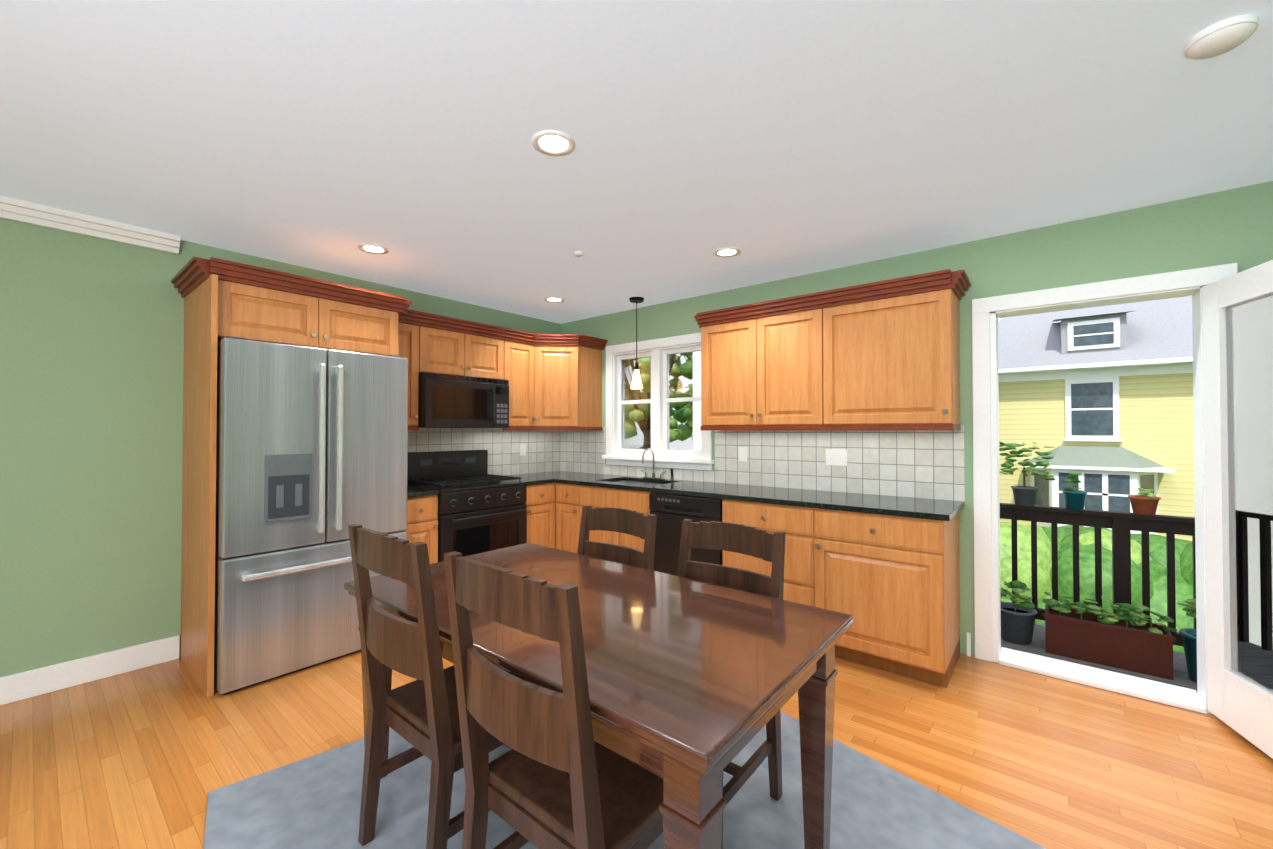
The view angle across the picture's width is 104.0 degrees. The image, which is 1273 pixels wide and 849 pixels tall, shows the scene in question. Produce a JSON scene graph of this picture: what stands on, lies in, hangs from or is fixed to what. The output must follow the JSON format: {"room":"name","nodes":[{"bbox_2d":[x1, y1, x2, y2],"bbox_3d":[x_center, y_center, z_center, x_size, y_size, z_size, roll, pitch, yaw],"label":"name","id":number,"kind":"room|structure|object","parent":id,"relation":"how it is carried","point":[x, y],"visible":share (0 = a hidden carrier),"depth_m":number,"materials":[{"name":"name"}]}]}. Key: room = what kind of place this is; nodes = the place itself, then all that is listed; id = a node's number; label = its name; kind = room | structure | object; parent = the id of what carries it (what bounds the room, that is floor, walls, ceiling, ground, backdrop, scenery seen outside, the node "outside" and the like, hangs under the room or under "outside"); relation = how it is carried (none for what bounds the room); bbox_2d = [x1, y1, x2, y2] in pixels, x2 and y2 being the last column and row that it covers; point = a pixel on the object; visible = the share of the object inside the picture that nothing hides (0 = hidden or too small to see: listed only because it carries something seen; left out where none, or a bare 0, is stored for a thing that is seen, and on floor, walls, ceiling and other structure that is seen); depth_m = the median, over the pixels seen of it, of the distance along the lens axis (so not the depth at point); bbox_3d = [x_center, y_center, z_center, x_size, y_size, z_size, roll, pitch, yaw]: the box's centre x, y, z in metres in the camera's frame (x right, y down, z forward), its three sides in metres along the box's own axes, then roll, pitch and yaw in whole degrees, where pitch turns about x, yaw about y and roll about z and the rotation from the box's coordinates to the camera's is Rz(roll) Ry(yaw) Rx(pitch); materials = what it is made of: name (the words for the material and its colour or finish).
{"room":"dining room and kitchen","nodes":[
{"label":"dining room and kitchen","id":0,"kind":"room"},
{"bbox_2d":[0,218,559,676],"bbox_3d":[-2.641,0.142,3.155,0.150,2.480,5.900,-1,-1,39],"label":"wall","id":1,"kind":"structure","parent":0,"point":[90,428],"depth_m":2.68,"materials":[{"name":"green paint"}]},
{"bbox_2d":[0,196,180,253],"bbox_3d":[-3.510,-1.068,1.930,0.075,0.090,2.580,-1,-1,39],"label":"crown molding","id":2,"kind":"structure","parent":1,"relation":"attached to","point":[17,210],"depth_m":2.64,"materials":[{"name":"white wood"}]},
{"bbox_2d":[187,272,334,355],"bbox_3d":[-2.269,-0.607,3.000,0.628,0.305,0.540,-1,-1,39],"label":"upper cabinet","id":3,"kind":"object","parent":1,"relation":"attached to","point":[221,307],"depth_m":2.76,"materials":[{"name":"brown wood"}]},
{"bbox_2d":[335,296,402,355],"bbox_3d":[-2.005,-0.603,3.322,0.628,0.305,0.539,-1,-1,39],"label":"upper cabinet","id":4,"kind":"object","parent":1,"relation":"attached to","point":[375,329],"depth_m":3.18,"materials":[{"name":"brown wood"}]},
{"bbox_2d":[403,320,422,427],"bbox_3d":[-1.850,-0.370,3.745,0.329,0.760,0.272,-1,-1,39],"label":"upper cabinet","id":5,"kind":"object","parent":1,"relation":"attached to","point":[412,332],"depth_m":3.71,"materials":[{"name":"brown wood"}]},
{"bbox_2d":[423,324,474,376],"bbox_3d":[-1.624,-0.569,4.024,0.329,0.355,0.443,-1,-1,39],"label":"upper cabinet","id":6,"kind":"object","parent":1,"relation":"attached to","point":[451,351],"depth_m":3.93,"materials":[{"name":"brown wood"}]},
{"bbox_2d":[418,372,508,427],"bbox_3d":[-1.468,-0.179,4.099,0.453,0.417,0.756,-1,-1,39],"label":"microwave","id":7,"kind":"object","parent":6,"relation":"attached to","point":[451,401],"visible":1,"depth_m":3.93,"materials":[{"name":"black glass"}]},
{"bbox_2d":[408,428,559,475],"bbox_3d":[-1.446,0.260,4.490,0.008,0.478,1.950,-1,-1,39],"label":"tile backsplash","id":8,"kind":"structure","parent":1,"relation":"attached to","point":[503,446],"depth_m":4.70,"materials":[{"name":"white tile"}]},
{"bbox_2d":[520,444,525,455],"bbox_3d":[-1.113,0.246,4.886,0.007,0.115,0.075,-1,-1,39],"label":"electrical outlet plate","id":9,"kind":"object","parent":8,"relation":"attached to","point":[522,446],"depth_m":4.88,"materials":[{"name":"white plastic"}]},
{"bbox_2d":[0,632,970,705],"bbox_3d":[-0.570,1.294,1.448,5.200,0.135,5.600,-1,-1,39],"label":"baseboard","id":10,"kind":"structure","parent":1,"relation":"attached to","point":[35,682],"depth_m":2.65,"materials":[{"name":"white wood"}]},
{"bbox_2d":[475,332,502,378],"bbox_3d":[-1.422,-0.566,4.271,0.329,0.355,0.442,-1,-1,39],"label":"upper cabinet","id":11,"kind":"object","parent":1,"relation":"attached to","point":[488,349],"depth_m":4.22,"materials":[{"name":"brown wood"}]},
{"bbox_2d":[495,332,530,427],"bbox_3d":[-1.144,-0.383,4.572,0.376,0.806,0.378,-1,-1,39],"label":"upper cabinet","id":12,"kind":"object","parent":1,"relation":"attached to","point":[516,346],"depth_m":4.45,"materials":[{"name":"brown wood"}]},
{"bbox_2d":[531,334,582,427],"bbox_3d":[-0.761,-0.383,4.600,0.303,0.806,0.353,-1,-1,39],"label":"upper cabinet","id":13,"kind":"object","parent":1,"relation":"attached to","point":[555,381],"depth_m":4.61,"materials":[{"name":"brown wood"}]},
{"bbox_2d":[0,651,1272,848],"bbox_3d":[-0.570,1.422,1.446,5.500,0.120,5.900,-1,-1,39],"label":"floor","id":14,"kind":"structure","parent":0,"point":[150,757],"depth_m":2.08,"materials":[{"name":"brown wood"}]},
{"bbox_2d":[214,336,407,694],"bbox_3d":[-2.042,0.468,3.070,0.820,1.827,0.943,-1,-1,39],"label":"refrigerator","id":15,"kind":"object","parent":14,"relation":"on","point":[311,452],"visible":0.92,"depth_m":2.74,"materials":[{"name":"silver metal"}]},
{"bbox_2d":[406,495,437,563],"bbox_3d":[-1.738,0.946,3.637,0.620,0.884,0.272,-1,-1,39],"label":"base cabinet","id":16,"kind":"object","parent":14,"relation":"on","point":[422,518],"depth_m":3.48,"materials":[{"name":"brown wood"}]},
{"bbox_2d":[407,486,438,497],"bbox_3d":[-1.732,0.486,3.638,0.622,0.032,0.272,-1,-1,39],"label":"countertop","id":17,"kind":"structure","parent":16,"relation":"on","point":[412,491],"depth_m":3.49,"materials":[{"name":"stone"}]},
{"bbox_2d":[407,450,526,561],"bbox_3d":[-1.363,0.808,4.001,0.688,1.170,0.756,-1,-1,39],"label":"gas range","id":18,"kind":"object","parent":14,"relation":"on","point":[481,509],"visible":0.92,"depth_m":3.90,"materials":[{"name":"black metal"}]},
{"bbox_2d":[524,482,555,548],"bbox_3d":[-1.060,0.956,4.467,0.620,0.884,0.344,-1,-1,39],"label":"base cabinet","id":19,"kind":"object","parent":14,"relation":"on","point":[541,505],"depth_m":4.29,"materials":[{"name":"brown wood"}]},
{"bbox_2d":[505,475,554,484],"bbox_3d":[-1.063,0.496,4.456,0.622,0.032,0.314,-1,-1,39],"label":"countertop","id":20,"kind":"structure","parent":19,"relation":"on","point":[530,479],"depth_m":4.37,"materials":[{"name":"stone"}]},
{"bbox_2d":[555,483,634,552],"bbox_3d":[-0.376,0.957,4.507,0.352,0.884,0.620,-1,-1,39],"label":"base cabinet","id":21,"kind":"object","parent":14,"relation":"on","point":[570,499],"depth_m":4.23,"materials":[{"name":"brown wood"}]},
{"bbox_2d":[589,499,650,550],"bbox_3d":[-0.023,1.055,4.217,0.813,0.680,0.620,-1,-1,39],"label":"base cabinet","id":22,"kind":"object","parent":14,"relation":"on","point":[623,539],"depth_m":3.88,"materials":[{"name":"brown wood"}]},
{"bbox_2d":[203,712,1045,848],"bbox_3d":[0.159,1.355,1.342,2.100,0.010,2.950,1,-1,-39],"label":"rug","id":23,"kind":"object","parent":14,"relation":"on","point":[313,802],"visible":0.46,"depth_m":1.74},
{"bbox_2d":[348,524,503,848],"bbox_3d":[-0.593,0.835,1.647,0.450,1.033,0.539,-1,-1,39],"label":"dining chair","id":24,"kind":"object","parent":23,"relation":"on","point":[420,714],"visible":0.71,"depth_m":1.45,"materials":[{"name":"brown wood"}]},
{"bbox_2d":[444,551,662,848],"bbox_3d":[-0.144,0.831,1.280,0.450,1.033,0.539,-1,-1,39],"label":"dining chair","id":25,"kind":"object","parent":23,"relation":"on","point":[557,776],"visible":0.77,"depth_m":1.12,"materials":[{"name":"brown wood"}]},
{"bbox_2d":[506,506,656,746],"bbox_3d":[-0.241,0.879,2.171,0.450,0.958,0.538,-1,-1,39],"label":"dining chair","id":26,"kind":"object","parent":23,"relation":"on","point":[631,522],"visible":0.31,"depth_m":2.36,"materials":[{"name":"brown wood"}]},
{"bbox_2d":[344,543,853,848],"bbox_3d":[-0.219,0.979,1.739,1.620,0.748,0.890,-1,-1,39],"label":"dining table","id":27,"kind":"object","parent":23,"relation":"on","point":[694,686],"visible":0.73,"depth_m":1.35,"materials":[{"name":"brown wood"}]},
{"bbox_2d":[677,519,785,848],"bbox_3d":[0.223,0.874,1.792,0.450,0.958,0.538,-1,-1,39],"label":"dining chair","id":28,"kind":"object","parent":23,"relation":"on","point":[752,541],"visible":0.42,"depth_m":1.90,"materials":[{"name":"brown wood"}]},
{"bbox_2d":[649,492,722,575],"bbox_3d":[0.496,0.948,3.726,0.604,0.883,0.560,-1,-1,39],"label":"dishwasher","id":29,"kind":"object","parent":14,"relation":"on","point":[671,511],"visible":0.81,"depth_m":3.56,"materials":[{"name":"black metal"}]},
{"bbox_2d":[722,499,826,608],"bbox_3d":[1.029,0.942,3.358,0.681,0.884,0.620,-1,-1,39],"label":"base cabinet","id":30,"kind":"object","parent":14,"relation":"on","point":[805,563],"depth_m":3.02,"materials":[{"name":"brown wood"}]},
{"bbox_2d":[827,509,959,687],"bbox_3d":[1.500,0.938,2.973,0.659,0.884,0.620,-1,-1,39],"label":"base cabinet","id":31,"kind":"object","parent":14,"relation":"on","point":[890,584],"depth_m":2.70,"materials":[{"name":"brown wood"}]},
{"bbox_2d":[517,471,964,520],"bbox_3d":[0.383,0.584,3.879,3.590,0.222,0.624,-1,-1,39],"label":"countertop","id":32,"kind":"structure","parent":31,"relation":"on","point":[935,509],"depth_m":3.26,"materials":[{"name":"stone"}]},
{"bbox_2d":[640,448,673,479],"bbox_3d":[0.137,0.341,4.315,0.364,0.275,0.185,-1,-1,39],"label":"faucet","id":33,"kind":"object","parent":32,"relation":"on","point":[654,473],"visible":1,"depth_m":4.34,"materials":[{"name":"silver metal"}]},
{"bbox_2d":[0,0,1272,323],"bbox_3d":[-0.570,-1.178,1.478,5.500,0.120,5.900,-1,-1,39],"label":"ceiling","id":34,"kind":"structure","parent":0,"point":[772,140],"depth_m":1.87,"materials":[{"name":"white paint"}]},
{"bbox_2d":[358,243,387,253],"bbox_3d":[-1.638,-1.095,3.096,0.182,0.006,0.174,-1,-1,39],"label":"recessed light","id":35,"kind":"object","parent":34,"relation":"in","point":[369,248],"depth_m":3.09,"materials":[{"name":"beige"}]},
{"bbox_2d":[532,130,574,155],"bbox_3d":[-0.326,-1.109,1.959,0.174,0.006,0.174,-1,-1,39],"label":"recessed light","id":36,"kind":"object","parent":34,"relation":"in","point":[552,143],"depth_m":1.96,"materials":[{"name":"beige"}]},
{"bbox_2d":[544,297,563,302],"bbox_3d":[-0.712,-1.081,4.293,0.180,0.006,0.175,-1,-1,39],"label":"recessed light","id":37,"kind":"object","parent":34,"relation":"in","point":[549,299],"depth_m":4.30,"materials":[{"name":"beige"}]},
{"bbox_2d":[629,297,643,388],"bbox_3d":[0.002,-0.696,4.273,0.130,0.774,0.130,-1,-1,39],"label":"pendant light","id":38,"kind":"object","parent":34,"relation":"hanging from","point":[636,382],"visible":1,"depth_m":4.25,"materials":[{"name":"white glass"}]},
{"bbox_2d":[713,247,740,257],"bbox_3d":[0.575,-1.095,3.155,0.170,0.006,0.182,-1,-1,39],"label":"recessed light","id":39,"kind":"object","parent":34,"relation":"in","point":[725,252],"depth_m":3.16,"materials":[{"name":"beige"}]},
{"bbox_2d":[560,181,1272,656],"bbox_3d":[1.250,0.149,3.688,5.200,2.480,0.150,-1,-1,39],"label":"wall","id":40,"kind":"structure","parent":0,"point":[1222,227],"depth_m":2.83,"materials":[{"name":"green paint"}]},
{"bbox_2d":[602,332,713,470],"bbox_3d":[0.200,-0.191,4.518,1.220,1.150,0.200,-1,-1,39],"label":"kitchen window","id":41,"kind":"structure","parent":40,"relation":"in","point":[620,362],"depth_m":4.50,"materials":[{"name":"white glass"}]},
{"bbox_2d":[560,425,964,501],"bbox_3d":[0.580,0.255,4.132,3.600,0.478,0.008,-1,-1,39],"label":"tile backsplash","id":42,"kind":"structure","parent":40,"relation":"attached to","point":[926,464],"depth_m":3.52,"materials":[{"name":"white tile"}]},
{"bbox_2d":[738,447,746,461],"bbox_3d":[0.837,0.234,3.912,0.075,0.115,0.007,-1,-1,39],"label":"electrical outlet plate","id":43,"kind":"object","parent":42,"relation":"attached to","point":[742,450],"depth_m":3.91,"materials":[{"name":"white plastic"}]},
{"bbox_2d":[826,449,846,465],"bbox_3d":[1.390,0.229,3.459,0.145,0.115,0.007,-1,-1,39],"label":"electrical outlet plate","id":44,"kind":"object","parent":42,"relation":"attached to","point":[836,457],"depth_m":3.46,"materials":[{"name":"white plastic"}]},
{"bbox_2d":[698,297,833,428],"bbox_3d":[0.974,-0.395,3.607,0.983,0.806,0.330,-1,-1,39],"label":"upper cabinet","id":45,"kind":"object","parent":40,"relation":"attached to","point":[772,367],"depth_m":3.43,"materials":[{"name":"brown wood"}]},
{"bbox_2d":[834,277,961,428],"bbox_3d":[1.556,-0.400,3.131,0.773,0.806,0.330,-1,-1,39],"label":"upper cabinet","id":46,"kind":"object","parent":40,"relation":"attached to","point":[882,355],"depth_m":2.93,"materials":[{"name":"brown wood"}]},
{"bbox_2d":[972,263,1237,713],"bbox_3d":[2.464,0.315,2.706,1.030,2.125,0.230,-1,-1,39],"label":"door frame","id":47,"kind":"structure","parent":40,"relation":"attached to","point":[987,312],"depth_m":2.76,"materials":[{"name":"white wood"}]},
{"bbox_2d":[1202,260,1272,758],"bbox_3d":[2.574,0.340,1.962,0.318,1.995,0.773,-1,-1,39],"label":"door leaf","id":48,"kind":"structure","parent":40,"relation":"in","point":[1237,312],"depth_m":2.16,"materials":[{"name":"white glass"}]},
{"label":"outside","id":49,"kind":"structure","parent":0,"visible":0},
{"bbox_3d":[22.191,4.055,25.465,70.000,0.200,59.550,-1,-1,39],"label":"lawn","id":50,"kind":"structure","parent":49,"visible":0},
{"bbox_2d":[630,352,692,448],"bbox_3d":[0.259,0.193,12.828,4.165,7.285,3.886,-1,-1,39],"label":"tree","id":51,"kind":"object","parent":50,"relation":"on","point":[671,424],"depth_m":12.27,"materials":[{"name":"green plant"}]},
{"bbox_2d":[630,353,692,429],"bbox_3d":[0.695,-0.999,16.538,6.688,9.711,6.503,-1,-1,39],"label":"tree","id":52,"kind":"object","parent":50,"relation":"on","point":[684,373],"depth_m":15.69,"materials":[{"name":"green plant"}]},
{"bbox_2d":[645,353,692,440],"bbox_3d":[2.741,-0.684,17.313,5.911,9.093,6.026,-1,-1,39],"label":"tree","id":53,"kind":"object","parent":50,"relation":"on","point":[683,429],"depth_m":16.06,"materials":[{"name":"green plant"}]},
{"bbox_2d":[693,351,701,450],"bbox_3d":[3.789,-0.079,10.431,3.800,7.700,5.200,-1,-1,39],"label":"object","id":54,"kind":"object","parent":50,"relation":"on","point":[698,446],"depth_m":9.60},
{"bbox_2d":[998,296,1194,540],"bbox_3d":[11.733,0.320,11.927,8.800,6.940,7.820,-1,-1,39],"label":"neighbouring house","id":55,"kind":"structure","parent":50,"relation":"on","point":[1100,398],"depth_m":9.90,"materials":[{"name":"yellow wood"}]},
{"bbox_2d":[1000,522,1193,652],"bbox_3d":[8.437,2.795,7.030,6.947,2.414,3.071,-1,-1,39],"label":"hedge","id":56,"kind":"object","parent":50,"relation":"on","point":[1183,572],"visible":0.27,"depth_m":7.33,"materials":[{"name":"green plant"}]},
{"bbox_2d":[1001,624,1196,691],"bbox_3d":[3.140,3.082,3.120,3.000,3.000,1.320,-1,-1,39],"label":"deck","id":57,"kind":"object","parent":50,"relation":"on","point":[1037,646],"visible":0.02,"depth_m":3.31,"materials":[{"name":"grey wood"}]},
{"bbox_2d":[1000,580,1037,644],"bbox_3d":[2.796,1.375,3.668,0.252,0.424,0.252,0,-1,27],"label":"planter pot","id":58,"kind":"object","parent":57,"relation":"on","point":[1018,616],"depth_m":3.60,"materials":[{"name":"plastic"}]},
{"bbox_2d":[1000,503,1195,646],"bbox_3d":[3.512,1.113,3.599,3.000,0.950,0.095,-1,-1,39],"label":"deck railing","id":59,"kind":"object","parent":57,"relation":"on","point":[1121,525],"visible":0.23,"depth_m":3.61,"materials":[{"name":"brown wood"}]},
{"bbox_2d":[999,442,1055,505],"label":"potted plant","id":60,"kind":"object","parent":59,"relation":"on","point":[1024,495],"depth_m":3.92,"materials":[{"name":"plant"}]},
{"bbox_2d":[1062,472,1087,509],"label":"pots","id":61,"kind":"object","parent":59,"relation":"on","point":[1074,499],"depth_m":3.74,"materials":[{"name":"ceramic"}]},
{"bbox_2d":[1128,487,1160,514],"label":"pots","id":62,"kind":"object","parent":59,"relation":"on","point":[1142,503],"depth_m":3.49,"materials":[{"name":"ceramic"}]},
{"bbox_2d":[1041,592,1176,679],"bbox_3d":[3.164,1.385,3.357,0.671,0.398,0.265,-1,-1,39],"label":"planter box","id":63,"kind":"object","parent":57,"relation":"on","point":[1133,639],"visible":1,"depth_m":3.28,"materials":[{"name":"wood"}]},
{"bbox_2d":[1176,593,1196,682],"bbox_3d":[3.503,1.309,3.052,0.235,0.543,0.232,0,-1,27],"label":"planter pot","id":64,"kind":"object","parent":57,"relation":"on","point":[1189,635],"depth_m":3.07,"materials":[{"name":"ceramic"}]}
]}

